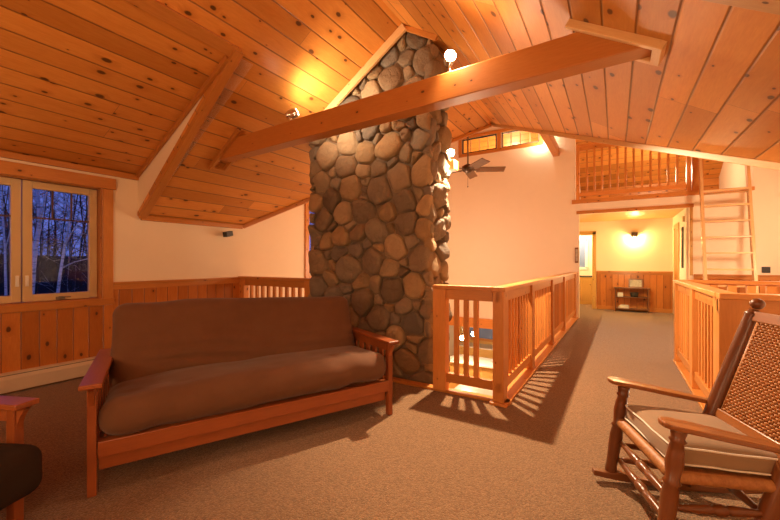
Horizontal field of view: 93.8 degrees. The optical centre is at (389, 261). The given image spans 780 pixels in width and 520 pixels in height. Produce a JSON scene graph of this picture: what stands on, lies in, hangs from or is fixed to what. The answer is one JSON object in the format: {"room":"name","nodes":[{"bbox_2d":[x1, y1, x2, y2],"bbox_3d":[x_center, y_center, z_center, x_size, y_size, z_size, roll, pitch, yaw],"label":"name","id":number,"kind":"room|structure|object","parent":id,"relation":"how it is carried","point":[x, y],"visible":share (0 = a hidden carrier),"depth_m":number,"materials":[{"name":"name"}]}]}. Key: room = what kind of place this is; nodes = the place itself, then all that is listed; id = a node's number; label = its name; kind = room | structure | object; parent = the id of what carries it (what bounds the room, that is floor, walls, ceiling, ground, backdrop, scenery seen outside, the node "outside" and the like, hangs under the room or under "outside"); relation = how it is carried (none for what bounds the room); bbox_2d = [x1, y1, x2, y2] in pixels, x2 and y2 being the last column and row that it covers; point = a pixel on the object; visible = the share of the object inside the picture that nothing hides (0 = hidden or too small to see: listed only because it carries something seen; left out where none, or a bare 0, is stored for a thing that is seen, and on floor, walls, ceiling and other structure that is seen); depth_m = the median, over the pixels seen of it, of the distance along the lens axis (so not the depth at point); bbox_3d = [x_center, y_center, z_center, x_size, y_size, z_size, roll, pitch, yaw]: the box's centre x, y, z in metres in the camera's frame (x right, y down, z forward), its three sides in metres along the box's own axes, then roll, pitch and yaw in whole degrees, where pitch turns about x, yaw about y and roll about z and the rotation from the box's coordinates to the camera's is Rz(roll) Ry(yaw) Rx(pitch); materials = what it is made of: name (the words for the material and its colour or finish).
{"room":"loft living room","nodes":[
{"label":"loft living room","id":0,"kind":"room"},
{"bbox_2d":[0,0,225,174],"bbox_3d":[-3.410,-1.456,1.967,2.059,0.812,4.570,0,0,32],"label":"ceiling","id":1,"kind":"structure","parent":0,"point":[92,83],"depth_m":3.08,"materials":[{"name":"brown wood"}]},
{"bbox_2d":[0,157,242,373],"bbox_3d":[-3.943,0.070,3.165,0.166,2.360,6.050,0,0,32],"label":"wall","id":2,"kind":"structure","parent":0,"point":[142,250],"depth_m":4.36,"materials":[{"name":"beige paint"}]},
{"bbox_2d":[0,376,83,394],"bbox_3d":[-4.332,1.200,2.383,0.025,0.100,4.310,0,0,32],"label":"trim","id":3,"kind":"structure","parent":2,"relation":"attached to","point":[82,376],"depth_m":3.68,"materials":[{"name":"brown wood"}]},
{"bbox_2d":[0,356,95,393],"bbox_3d":[-3.758,1.145,3.256,0.090,0.200,4.850,0,0,32],"label":"baseboard heater","id":4,"kind":"object","parent":2,"relation":"attached to","point":[42,375],"visible":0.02,"depth_m":3.66,"materials":[{"name":"metal"}]},
{"bbox_2d":[0,160,115,313],"bbox_3d":[-3.675,-0.235,3.563,0.184,1.445,1.650,0,0,32],"label":"window","id":5,"kind":"structure","parent":2,"relation":"in","point":[21,178],"depth_m":3.81,"materials":[{"name":"brown wood"}]},
{"bbox_2d":[0,150,138,180],"bbox_3d":[-4.257,-1.020,2.489,0.035,0.060,4.570,0,0,32],"label":"trim","id":6,"kind":"structure","parent":2,"relation":"attached to","point":[4,154],"depth_m":3.83,"materials":[{"name":"brown wood"}]},
{"bbox_2d":[113,277,239,289],"bbox_3d":[-2.746,0.295,4.956,0.030,0.055,1.735,0,0,32],"label":"trim","id":7,"kind":"structure","parent":2,"relation":"attached to","point":[153,285],"depth_m":4.76,"materials":[{"name":"brown wood"}]},
{"bbox_2d":[140,216,242,228],"bbox_3d":[-2.670,-0.541,5.064,0.035,0.060,1.420,0,0,32],"label":"trim","id":8,"kind":"structure","parent":2,"relation":"attached to","point":[149,218],"depth_m":4.97,"materials":[{"name":"brown wood"}]},
{"bbox_2d":[223,231,232,236],"bbox_3d":[-2.414,-0.415,5.405,0.105,0.100,0.160,0,0,12],"label":"wall speaker","id":9,"kind":"object","parent":2,"relation":"attached to","point":[227,233],"visible":1,"depth_m":5.36,"materials":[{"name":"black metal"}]},
{"bbox_2d":[243,124,491,228],"bbox_3d":[-0.234,-1.500,6.118,4.228,1.951,0.070,0,0,-11],"label":"trim","id":10,"kind":"structure","parent":2,"relation":"attached to","point":[295,205],"depth_m":5.83,"materials":[{"name":"brown wood"}]},
{"bbox_2d":[138,59,252,209],"bbox_3d":[-2.220,-1.203,3.859,2.070,1.283,0.230,0,0,32],"label":"wall","id":11,"kind":"structure","parent":0,"point":[148,177],"depth_m":4.04,"materials":[{"name":"beige paint"}]},
{"bbox_2d":[135,55,228,177],"bbox_3d":[-2.257,-1.413,3.823,2.067,0.820,0.031,0,0,36],"label":"trim","id":12,"kind":"structure","parent":11,"relation":"attached to","point":[225,60],"depth_m":3.66,"materials":[{"name":"brown wood"}]},
{"bbox_2d":[124,0,241,56],"bbox_3d":[-2.515,-1.848,1.351,0.106,0.080,4.460,0,0,32],"label":"trim","id":13,"kind":"structure","parent":11,"relation":"attached to","point":[155,8],"depth_m":2.83,"materials":[{"name":"brown wood"}]},
{"bbox_2d":[138,49,243,218],"bbox_3d":[-2.183,-1.204,3.842,2.142,1.350,0.087,0,0,37],"label":"trim","id":14,"kind":"structure","parent":11,"relation":"attached to","point":[221,80],"depth_m":3.69,"materials":[{"name":"brown wood"}]},
{"bbox_2d":[243,204,453,356],"bbox_3d":[0.061,-0.073,9.742,0.120,7.846,9.350,0,0,32],"label":"wall","id":15,"kind":"structure","parent":0,"point":[274,246],"depth_m":6.35,"materials":[{"name":"beige paint"}]},
{"bbox_2d":[305,202,311,277],"bbox_3d":[-0.988,-0.715,7.969,0.105,2.170,2.470,0,0,32],"label":"window","id":16,"kind":"structure","parent":15,"relation":"in","point":[307,274],"depth_m":6.91,"materials":[{"name":"brown wood"}]},
{"bbox_2d":[0,304,767,519],"bbox_3d":[1.861,1.390,5.020,8.100,0.280,15.500,0,0,32],"label":"floor","id":17,"kind":"structure","parent":0,"point":[438,455],"depth_m":2.31,"materials":[{"name":"carpet"}]},
{"bbox_2d":[0,395,42,519],"bbox_3d":[-2.075,0.773,1.340,1.083,0.954,0.880,0,0,9],"label":"armchair","id":18,"kind":"object","parent":17,"relation":"on","point":[21,473],"visible":1,"depth_m":1.55,"materials":[{"name":"brown wood"}]},
{"bbox_2d":[0,443,42,509],"bbox_3d":[-1.970,0.899,1.323,0.867,0.241,0.712,-3,0,9],"label":"seat cushion","id":19,"kind":"object","parent":18,"relation":"on","point":[21,473],"depth_m":1.50,"materials":[{"name":"brown fabric"}]},
{"bbox_2d":[78,296,398,497],"bbox_3d":[-1.025,0.767,2.817,2.000,0.966,0.962,0,0,-33],"label":"futon sofa","id":20,"kind":"object","parent":17,"relation":"on","point":[200,368],"visible":1,"depth_m":2.55,"materials":[{"name":"brown fabric"}]},
{"bbox_2d":[238,276,309,297],"bbox_3d":[-1.667,0.723,5.280,1.520,1.005,0.120,0,0,32],"label":"railing","id":21,"kind":"object","parent":17,"relation":"on","point":[245,281],"visible":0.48,"depth_m":5.27,"materials":[{"name":"brown wood"}]},
{"bbox_2d":[384,375,511,405],"bbox_3d":[-0.010,1.238,3.871,2.520,0.025,0.090,0,0,32],"label":"trim","id":22,"kind":"structure","parent":17,"relation":"on","point":[394,379],"depth_m":3.48,"materials":[{"name":"brown wood"}]},
{"bbox_2d":[433,284,494,390],"bbox_3d":[0.682,0.723,3.421,0.570,1.005,0.120,0,0,32],"label":"railing","id":23,"kind":"object","parent":22,"relation":"on","point":[442,293],"visible":0.93,"depth_m":3.43,"materials":[{"name":"brown wood"}]},
{"bbox_2d":[489,317,577,407],"bbox_3d":[2.524,1.238,5.657,0.150,0.025,5.921,0,0,33],"label":"trim","id":24,"kind":"structure","parent":17,"relation":"on","point":[518,383],"depth_m":4.08,"materials":[{"name":"brown wood"}]},
{"bbox_2d":[491,272,576,402],"bbox_3d":[2.520,0.723,5.654,0.122,1.005,5.871,0,0,33],"label":"railing","id":25,"kind":"object","parent":24,"relation":"on","point":[528,315],"visible":1,"depth_m":3.98,"materials":[{"name":"brown wood"}]},
{"bbox_2d":[579,275,591,303],"bbox_3d":[5.700,0.831,11.153,0.940,0.838,0.549,0,0,32],"label":"vanity cabinet","id":26,"kind":"object","parent":17,"relation":"on","point":[585,281],"visible":0.35,"depth_m":10.81,"materials":[{"name":"brown wood"}]},
{"bbox_2d":[614,287,649,312],"bbox_3d":[6.095,0.950,9.212,0.750,0.601,0.300,0,0,32],"label":"console shelf","id":27,"kind":"object","parent":17,"relation":"on","point":[648,289],"visible":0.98,"depth_m":9.12,"materials":[{"name":"brown wood"}]},
{"bbox_2d":[630,292,638,296],"bbox_3d":[6.146,0.820,9.180,0.196,0.119,0.196,0,0,32],"label":"basket","id":28,"kind":"object","parent":27,"relation":"on","point":[633,294],"visible":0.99,"depth_m":9.12,"materials":[{"name":"black wicker"}]},
{"bbox_2d":[629,279,642,287],"bbox_3d":[6.185,0.536,9.185,0.300,0.229,0.067,0,0,32],"label":"picture frame","id":29,"kind":"object","parent":27,"relation":"on","point":[633,283],"visible":0.97,"depth_m":9.18,"materials":[{"name":"brown wood"}]},
{"bbox_2d":[630,280,641,286],"bbox_3d":[6.187,0.537,9.188,0.240,0.168,0.043,0,0,32],"label":"picture","id":30,"kind":"object","parent":29,"relation":"attached to","point":[633,283],"depth_m":9.18},
{"bbox_2d":[592,298,779,519],"bbox_3d":[1.617,0.718,1.731,1.030,1.055,0.670,0,0,11],"label":"rocking chair","id":31,"kind":"object","parent":17,"relation":"on","point":[732,446],"visible":1,"depth_m":1.70,"materials":[{"name":"brown wood"}]},
{"bbox_2d":[626,405,777,473],"bbox_3d":[1.464,0.838,1.761,0.438,0.124,0.477,3,1,11],"label":"seat cushion","id":32,"kind":"object","parent":31,"relation":"on","point":[704,455],"depth_m":1.63,"materials":[{"name":"beige fabric"}]},
{"bbox_2d":[673,359,704,410],"bbox_3d":[2.992,1.238,3.548,0.120,0.025,2.480,0,0,32],"label":"trim","id":33,"kind":"structure","parent":17,"relation":"on","point":[681,367],"depth_m":3.84,"materials":[{"name":"brown wood"}]},
{"bbox_2d":[673,279,734,397],"bbox_3d":[3.028,0.723,3.616,0.120,1.005,2.287,0,0,32],"label":"railing","id":34,"kind":"object","parent":33,"relation":"on","point":[694,303],"visible":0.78,"depth_m":3.51,"materials":[{"name":"brown wood"}]},
{"bbox_2d":[716,292,779,417],"bbox_3d":[2.611,0.723,2.459,0.615,1.005,0.120,0,0,32],"label":"railing","id":35,"kind":"object","parent":33,"relation":"on","point":[730,307],"visible":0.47,"depth_m":2.55,"materials":[{"name":"brown wood"}]},
{"bbox_2d":[698,158,758,293],"bbox_3d":[5.994,-0.360,6.484,0.695,3.241,0.776,0,0,32],"label":"ladder","id":36,"kind":"object","parent":17,"relation":"on","point":[748,188],"visible":0.61,"depth_m":6.49,"materials":[{"name":"brown wood"}]},
{"bbox_2d":[688,280,779,361],"bbox_3d":[4.627,0.723,3.961,2.250,1.005,0.120,0,0,32],"label":"railing","id":37,"kind":"object","parent":17,"relation":"on","point":[750,286],"visible":0.28,"depth_m":4.23,"materials":[{"name":"brown wood"}]},
{"bbox_2d":[137,0,779,224],"bbox_3d":[-0.494,-1.520,2.724,6.242,1.970,8.920,0,0,32],"label":"ceiling","id":38,"kind":"structure","parent":0,"point":[715,87],"depth_m":3.20,"materials":[{"name":"brown wood"}]},
{"bbox_2d":[324,24,406,109],"bbox_3d":[-0.461,-1.984,4.149,1.482,0.967,0.035,0,0,32],"label":"trim","id":39,"kind":"structure","parent":38,"relation":"attached to","point":[401,29],"depth_m":3.99,"materials":[{"name":"brown wood"}]},
{"bbox_2d":[405,25,437,40],"bbox_3d":[0.307,-2.322,3.699,0.383,0.262,0.030,0,0,32],"label":"trim","id":40,"kind":"structure","parent":38,"relation":"attached to","point":[410,29],"depth_m":3.68,"materials":[{"name":"brown wood"}]},
{"bbox_2d":[208,18,666,173],"bbox_3d":[-0.288,-1.266,3.191,4.322,0.383,0.206,0,0,33],"label":"ceiling beam","id":41,"kind":"structure","parent":38,"relation":"attached to","point":[593,47],"depth_m":2.57,"materials":[{"name":"brown wood"}]},
{"bbox_2d":[285,108,297,120],"bbox_3d":[-0.987,-1.464,3.660,0.134,0.167,0.092,0,0,-35],"label":"spot lamp","id":42,"kind":"object","parent":41,"relation":"on","point":[292,113],"visible":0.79,"depth_m":3.63,"materials":[{"name":"silver metal"}]},
{"bbox_2d":[443,50,456,71],"bbox_3d":[0.451,-1.476,2.754,0.097,0.193,0.131,0,0,3],"label":"spot lamp","id":43,"kind":"object","parent":41,"relation":"on","point":[449,59],"visible":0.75,"depth_m":2.70,"materials":[{"name":"silver metal"}]},
{"bbox_2d":[491,123,779,169],"bbox_3d":[2.332,-1.500,4.412,0.070,1.953,4.373,0,0,-13],"label":"trim","id":44,"kind":"structure","parent":38,"relation":"attached to","point":[710,156],"depth_m":3.37,"materials":[{"name":"brown wood"}]},
{"bbox_2d":[703,0,779,14],"bbox_3d":[1.145,-1.178,1.526,2.133,1.348,0.085,0,0,32],"label":"trim","id":45,"kind":"structure","parent":38,"relation":"attached to","point":[769,6],"depth_m":1.39,"materials":[{"name":"brown wood"}]},
{"bbox_2d":[459,326,492,344],"bbox_3d":[5.997,1.100,11.634,8.000,5.500,0.100,0,0,32],"label":"wall","id":46,"kind":"structure","parent":0,"point":[460,327],"depth_m":13.45,"materials":[{"name":"brown wood"}]},
{"bbox_2d":[469,327,492,341],"bbox_3d":[3.486,2.335,13.087,1.500,1.020,0.050,0,0,32],"label":"window","id":47,"kind":"structure","parent":46,"relation":"in","point":[484,334],"depth_m":13.14,"materials":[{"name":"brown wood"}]},
{"bbox_2d":[579,235,591,274],"bbox_3d":[5.620,0.050,11.690,2.100,2.400,0.100,0,0,32],"label":"wall","id":48,"kind":"structure","parent":0,"point":[588,271],"depth_m":11.29,"materials":[{"name":"beige paint"}]},
{"bbox_2d":[579,238,587,269],"bbox_3d":[5.904,-0.250,11.444,0.540,0.980,0.030,0,0,32],"label":"window","id":49,"kind":"structure","parent":48,"relation":"in","point":[583,242],"depth_m":11.37,"materials":[{"name":"white glass"}]},
{"bbox_2d":[579,241,584,266],"bbox_3d":[5.905,-0.250,11.447,0.400,0.840,0.012,0,0,32],"label":"blind","id":50,"kind":"object","parent":49,"relation":"attached to","point":[581,243],"depth_m":11.39,"materials":[{"name":"white fabric"}]},
{"bbox_2d":[464,131,722,189],"bbox_3d":[4.900,-2.692,9.855,8.000,2.576,4.121,0,0,32],"label":"ceiling","id":51,"kind":"structure","parent":0,"point":[712,168],"depth_m":9.49,"materials":[{"name":"brown wood"}]},
{"bbox_2d":[445,126,779,318],"bbox_3d":[3.951,-1.275,8.316,8.000,5.450,0.136,0,0,32],"label":"wall","id":52,"kind":"structure","parent":0,"point":[519,223],"depth_m":8.51,"materials":[{"name":"beige paint"}]},
{"bbox_2d":[458,140,461,154],"bbox_3d":[1.832,-3.000,9.547,0.090,0.380,0.020,0,0,32],"label":"trim","id":53,"kind":"structure","parent":52,"relation":"attached to","point":[459,141],"depth_m":9.54,"materials":[{"name":"brown wood"}]},
{"bbox_2d":[449,316,492,328],"bbox_3d":[2.370,1.550,9.276,4.300,0.240,0.200,0,0,32],"label":"trim","id":54,"kind":"structure","parent":52,"relation":"attached to","point":[483,323],"depth_m":9.21,"materials":[{"name":"brown wood"}]},
{"bbox_2d":[462,134,496,153],"bbox_3d":[2.280,-3.000,9.320,0.900,0.380,0.040,0,0,32],"label":"window","id":55,"kind":"structure","parent":52,"relation":"in","point":[470,139],"depth_m":9.31,"materials":[{"name":"brown wood"}]},
{"bbox_2d":[461,128,512,139],"bbox_3d":[2.684,-3.230,9.024,2.080,0.080,0.022,0,0,32],"label":"trim","id":56,"kind":"structure","parent":52,"relation":"attached to","point":[505,129],"depth_m":9.13,"materials":[{"name":"brown wood"}]},
{"bbox_2d":[497,132,500,147],"bbox_3d":[2.692,-3.000,9.017,0.090,0.380,0.020,0,0,32],"label":"trim","id":57,"kind":"structure","parent":52,"relation":"attached to","point":[498,134],"depth_m":9.00,"materials":[{"name":"brown wood"}]},
{"bbox_2d":[459,141,543,157],"bbox_3d":[2.684,-2.770,9.024,2.080,0.080,0.022,0,0,32],"label":"trim","id":58,"kind":"structure","parent":52,"relation":"attached to","point":[540,142],"depth_m":8.95,"materials":[{"name":"brown wood"}]},
{"bbox_2d":[502,130,539,147],"bbox_3d":[3.139,-3.000,8.790,0.880,0.380,0.040,0,0,32],"label":"window","id":59,"kind":"structure","parent":52,"relation":"in","point":[514,130],"depth_m":8.78,"materials":[{"name":"beige wood"}]},
{"bbox_2d":[540,134,558,156],"bbox_3d":[3.181,-2.515,7.343,0.135,0.200,2.400,0,0,32],"label":"ceiling beam","id":60,"kind":"structure","parent":52,"relation":"attached to","point":[550,141],"depth_m":7.63,"materials":[{"name":"brown wood"}]},
{"bbox_2d":[575,248,578,262],"bbox_3d":[4.150,-0.150,8.114,0.070,0.340,0.023,0,0,32],"label":"picture frame","id":61,"kind":"object","parent":52,"relation":"attached to","point":[576,249],"visible":1,"depth_m":8.11,"materials":[{"name":"brown wood"}]},
{"bbox_2d":[576,204,693,213],"bbox_3d":[5.009,-1.095,7.588,2.025,0.070,0.025,0,0,32],"label":"trim","id":62,"kind":"structure","parent":52,"relation":"attached to","point":[678,205],"depth_m":7.53,"materials":[{"name":"brown wood"}]},
{"bbox_2d":[572,190,698,203],"bbox_3d":[5.020,-1.335,7.572,2.240,0.090,0.050,0,0,32],"label":"trim","id":63,"kind":"structure","parent":52,"relation":"attached to","point":[693,192],"depth_m":7.50,"materials":[{"name":"brown wood"}]},
{"bbox_2d":[576,142,690,199],"bbox_3d":[5.012,-1.978,7.636,2.000,1.245,0.095,0,0,32],"label":"railing","id":64,"kind":"object","parent":63,"relation":"on","point":[589,146],"visible":0.72,"depth_m":7.67,"materials":[{"name":"brown wood"}]},
{"bbox_2d":[690,207,692,274],"bbox_3d":[5.843,-0.400,7.077,0.050,1.320,0.020,0,0,32],"label":"trim","id":65,"kind":"structure","parent":52,"relation":"attached to","point":[691,208],"depth_m":7.07,"materials":[{"name":"brown wood"}]},
{"bbox_2d":[691,157,703,190],"bbox_3d":[5.959,-1.970,7.075,0.170,1.250,0.100,0,0,32],"label":"post","id":66,"kind":"object","parent":52,"relation":"attached to","point":[694,161],"visible":0.23,"depth_m":7.05,"materials":[{"name":"brown wood"}]},
{"bbox_2d":[704,186,754,193],"bbox_3d":[6.287,-1.335,6.797,0.730,0.070,0.030,0,0,32],"label":"trim","id":67,"kind":"structure","parent":52,"relation":"attached to","point":[753,187],"depth_m":6.76,"materials":[{"name":"brown wood"}]},
{"bbox_2d":[694,276,779,279],"bbox_3d":[6.597,0.295,6.609,1.705,0.055,0.030,0,0,32],"label":"trim","id":68,"kind":"structure","parent":52,"relation":"attached to","point":[695,277],"depth_m":6.72,"materials":[{"name":"brown wood"}]},
{"bbox_2d":[694,274,779,276],"bbox_3d":[6.593,0.250,6.603,1.705,0.035,0.050,0,0,32],"label":"trim","id":69,"kind":"structure","parent":52,"relation":"attached to","point":[694,274],"depth_m":6.71,"materials":[{"name":"brown wood"}]},
{"bbox_2d":[762,267,770,272],"bbox_3d":[6.727,0.140,6.529,0.110,0.110,0.024,0,0,32],"label":"wall plate","id":70,"kind":"object","parent":52,"relation":"attached to","point":[764,269],"visible":1,"depth_m":6.52,"materials":[{"name":"black metal"}]},
{"bbox_2d":[579,218,672,308],"bbox_3d":[5.984,0.050,9.517,2.400,2.400,0.116,0,0,32],"label":"wall","id":71,"kind":"structure","parent":0,"point":[652,249],"depth_m":9.31,"materials":[{"name":"beige paint"}]},
{"bbox_2d":[579,231,595,234],"bbox_3d":[5.271,-0.780,9.894,0.550,0.100,0.025,0,0,32],"label":"trim","id":72,"kind":"structure","parent":71,"relation":"attached to","point":[581,232],"depth_m":9.85,"materials":[{"name":"brown wood"}]},
{"bbox_2d":[592,232,595,308],"bbox_3d":[5.466,0.220,9.773,0.090,2.060,0.025,0,0,32],"label":"trim","id":73,"kind":"structure","parent":71,"relation":"attached to","point":[593,236],"depth_m":9.76,"materials":[{"name":"brown wood"}]},
{"bbox_2d":[596,271,672,272],"bbox_3d":[6.199,0.250,9.312,1.620,0.035,0.050,0,0,32],"label":"trim","id":74,"kind":"structure","parent":71,"relation":"attached to","point":[596,271],"depth_m":9.18,"materials":[{"name":"brown wood"}]},
{"bbox_2d":[631,232,637,237],"bbox_3d":[6.203,-0.683,9.263,0.130,0.137,0.120,0,0,32],"label":"wall sconce","id":75,"kind":"object","parent":71,"relation":"attached to","point":[633,234],"visible":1,"depth_m":9.22,"materials":[{"name":"brown metal"}]},
{"bbox_2d":[597,305,672,312],"bbox_3d":[6.203,1.200,9.319,1.620,0.100,0.025,0,0,32],"label":"trim","id":76,"kind":"structure","parent":71,"relation":"attached to","point":[659,310],"depth_m":9.23,"materials":[{"name":"brown wood"}]},
{"bbox_2d":[597,272,672,274],"bbox_3d":[6.203,0.295,9.319,1.620,0.055,0.030,0,0,32],"label":"trim","id":77,"kind":"structure","parent":71,"relation":"attached to","point":[623,273],"depth_m":9.31,"materials":[{"name":"brown wood"}]},
{"bbox_2d":[574,209,683,221],"bbox_3d":[5.905,-1.095,9.341,2.350,0.030,3.900,0,0,32],"label":"ceiling","id":78,"kind":"structure","parent":0,"point":[670,213],"depth_m":8.48,"materials":[{"name":"brown wood"}]},
{"bbox_2d":[581,177,718,198],"bbox_3d":[6.784,-2.000,9.815,3.150,1.500,0.030,0,0,32],"label":"wall","id":79,"kind":"structure","parent":0,"point":[709,183],"depth_m":9.67,"materials":[{"name":"brown wood"}]},
{"bbox_2d":[575,141,750,199],"bbox_3d":[6.396,-2.375,9.108,3.230,2.350,3.780,0,0,32],"label":"wall","id":80,"kind":"structure","parent":0,"point":[732,175],"depth_m":8.09,"materials":[{"name":"beige paint"}]},
{"bbox_2d":[673,208,688,313],"bbox_3d":[6.422,0.050,8.035,0.100,2.400,1.980,0,0,32],"label":"wall","id":81,"kind":"structure","parent":0,"point":[684,272],"depth_m":7.40,"materials":[{"name":"beige paint"}]},
{"bbox_2d":[674,222,679,279],"bbox_3d":[6.526,0.190,8.309,0.030,2.120,0.775,0,0,32],"label":"door","id":82,"kind":"structure","parent":81,"relation":"in","point":[677,231],"depth_m":8.14,"materials":[{"name":"brown wood"}]},
{"bbox_2d":[681,227,683,267],"bbox_3d":[6.058,-0.300,7.567,0.024,0.850,0.160,0,0,32],"label":"wall mirror","id":83,"kind":"object","parent":81,"relation":"attached to","point":[682,228],"visible":1,"depth_m":7.50,"materials":[{"name":"black mirror"}]},
{"bbox_3d":[2.386,-2.253,5.777,8.000,3.386,5.460,0,0,32],"label":"ceiling","id":84,"kind":"structure","parent":0,"visible":0},
{"bbox_2d":[446,159,457,171],"bbox_3d":[0.045,-1.115,4.647,1.680,0.110,0.140,0,0,32],"label":"ceiling beam","id":85,"kind":"structure","parent":84,"relation":"attached to","point":[453,164],"depth_m":4.18,"materials":[{"name":"brown wood"}]},
{"bbox_2d":[446,149,454,159],"bbox_3d":[0.691,-1.243,4.261,0.103,0.146,0.137,0,0,-20],"label":"spot lamp","id":86,"kind":"object","parent":85,"relation":"on","point":[450,152],"visible":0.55,"depth_m":4.21,"materials":[{"name":"white glass"}]},
{"bbox_2d":[451,136,505,186],"bbox_3d":[1.407,-1.887,6.673,1.281,1.058,1.288,0,0,32],"label":"ceiling fan","id":87,"kind":"object","parent":84,"relation":"hanging from","point":[468,169],"visible":0.89,"depth_m":6.59,"materials":[{"name":"brown wood"}]},
{"bbox_3d":[3.452,3.950,7.505,8.400,0.200,10.000,0,0,32],"label":"floor","id":88,"kind":"structure","parent":0,"visible":0},
{"bbox_2d":[308,32,451,384],"bbox_3d":[-0.196,0.695,4.323,1.802,6.310,0.545,0,0,32],"label":"stone chimney","id":89,"kind":"object","parent":88,"relation":"on","point":[379,205],"visible":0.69,"depth_m":3.97,"materials":[{"name":"brown stone"}]},
{"bbox_2d":[449,354,492,389],"bbox_3d":[2.583,3.390,10.860,1.660,0.920,0.900,0,0,32],"label":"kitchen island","id":90,"kind":"object","parent":88,"relation":"on","point":[485,364],"visible":0.23,"depth_m":10.64,"materials":[{"name":"brown wood"}]},
{"bbox_2d":[450,354,492,368],"bbox_3d":[2.583,2.950,10.860,1.660,0.040,0.900,0,0,32],"label":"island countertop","id":91,"kind":"structure","parent":90,"relation":"on","point":[483,362],"depth_m":10.75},
{"bbox_2d":[454,384,492,395],"bbox_3d":[2.142,3.470,8.430,1.500,0.760,0.950,0,0,32],"label":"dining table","id":92,"kind":"object","parent":88,"relation":"on","point":[459,387],"visible":0.16,"depth_m":8.85,"materials":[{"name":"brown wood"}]},
{"bbox_2d":[459,341,492,358],"bbox_3d":[4.079,3.400,12.334,3.660,0.900,0.640,0,0,32],"label":"base cabinet","id":93,"kind":"object","parent":88,"relation":"on","point":[485,350],"visible":0.11,"depth_m":12.60,"materials":[{"name":"brown wood"}]},
{"bbox_2d":[459,341,492,349],"bbox_3d":[4.079,2.970,12.334,3.660,0.040,0.640,0,0,32],"label":"countertop","id":94,"kind":"structure","parent":93,"relation":"on","point":[481,346],"depth_m":12.83,"materials":[{"name":"brown wood"}]},
{"label":"outside","id":95,"kind":"structure","parent":0,"visible":0},
{"bbox_2d":[0,254,309,295],"bbox_3d":[-11.155,1.815,28.021,38.000,5.204,60.000,0,0,32],"label":"ground","id":96,"kind":"structure","parent":95,"point":[42,287],"depth_m":24.18,"materials":[{"name":"white snow"}]},
{"bbox_2d":[1,185,9,295],"bbox_3d":[-8.628,0.469,8.201,0.278,5.970,0.062,0,0,10],"label":"birch tree","id":97,"kind":"object","parent":96,"relation":"on","point":[5,243],"visible":0.5,"depth_m":8.19,"materials":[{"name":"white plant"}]},
{"bbox_2d":[32,189,46,293],"bbox_3d":[-6.341,0.106,6.582,0.460,6.072,0.098,0,0,7],"label":"birch tree","id":98,"kind":"object","parent":96,"relation":"on","point":[40,211],"visible":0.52,"depth_m":6.58,"materials":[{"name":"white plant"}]},
{"bbox_2d":[56,193,87,292],"bbox_3d":[-7.127,0.356,8.185,0.775,6.196,0.075,0,0,3],"label":"birch tree","id":99,"kind":"object","parent":96,"relation":"on","point":[68,224],"visible":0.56,"depth_m":8.19,"materials":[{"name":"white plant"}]},
{"bbox_2d":[0,185,312,295],"bbox_3d":[-14.305,-2.282,17.249,29.539,12.588,23.789,0,0,-34],"label":"woodland","id":100,"kind":"object","parent":96,"relation":"on","point":[41,257],"visible":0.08,"depth_m":13.37,"materials":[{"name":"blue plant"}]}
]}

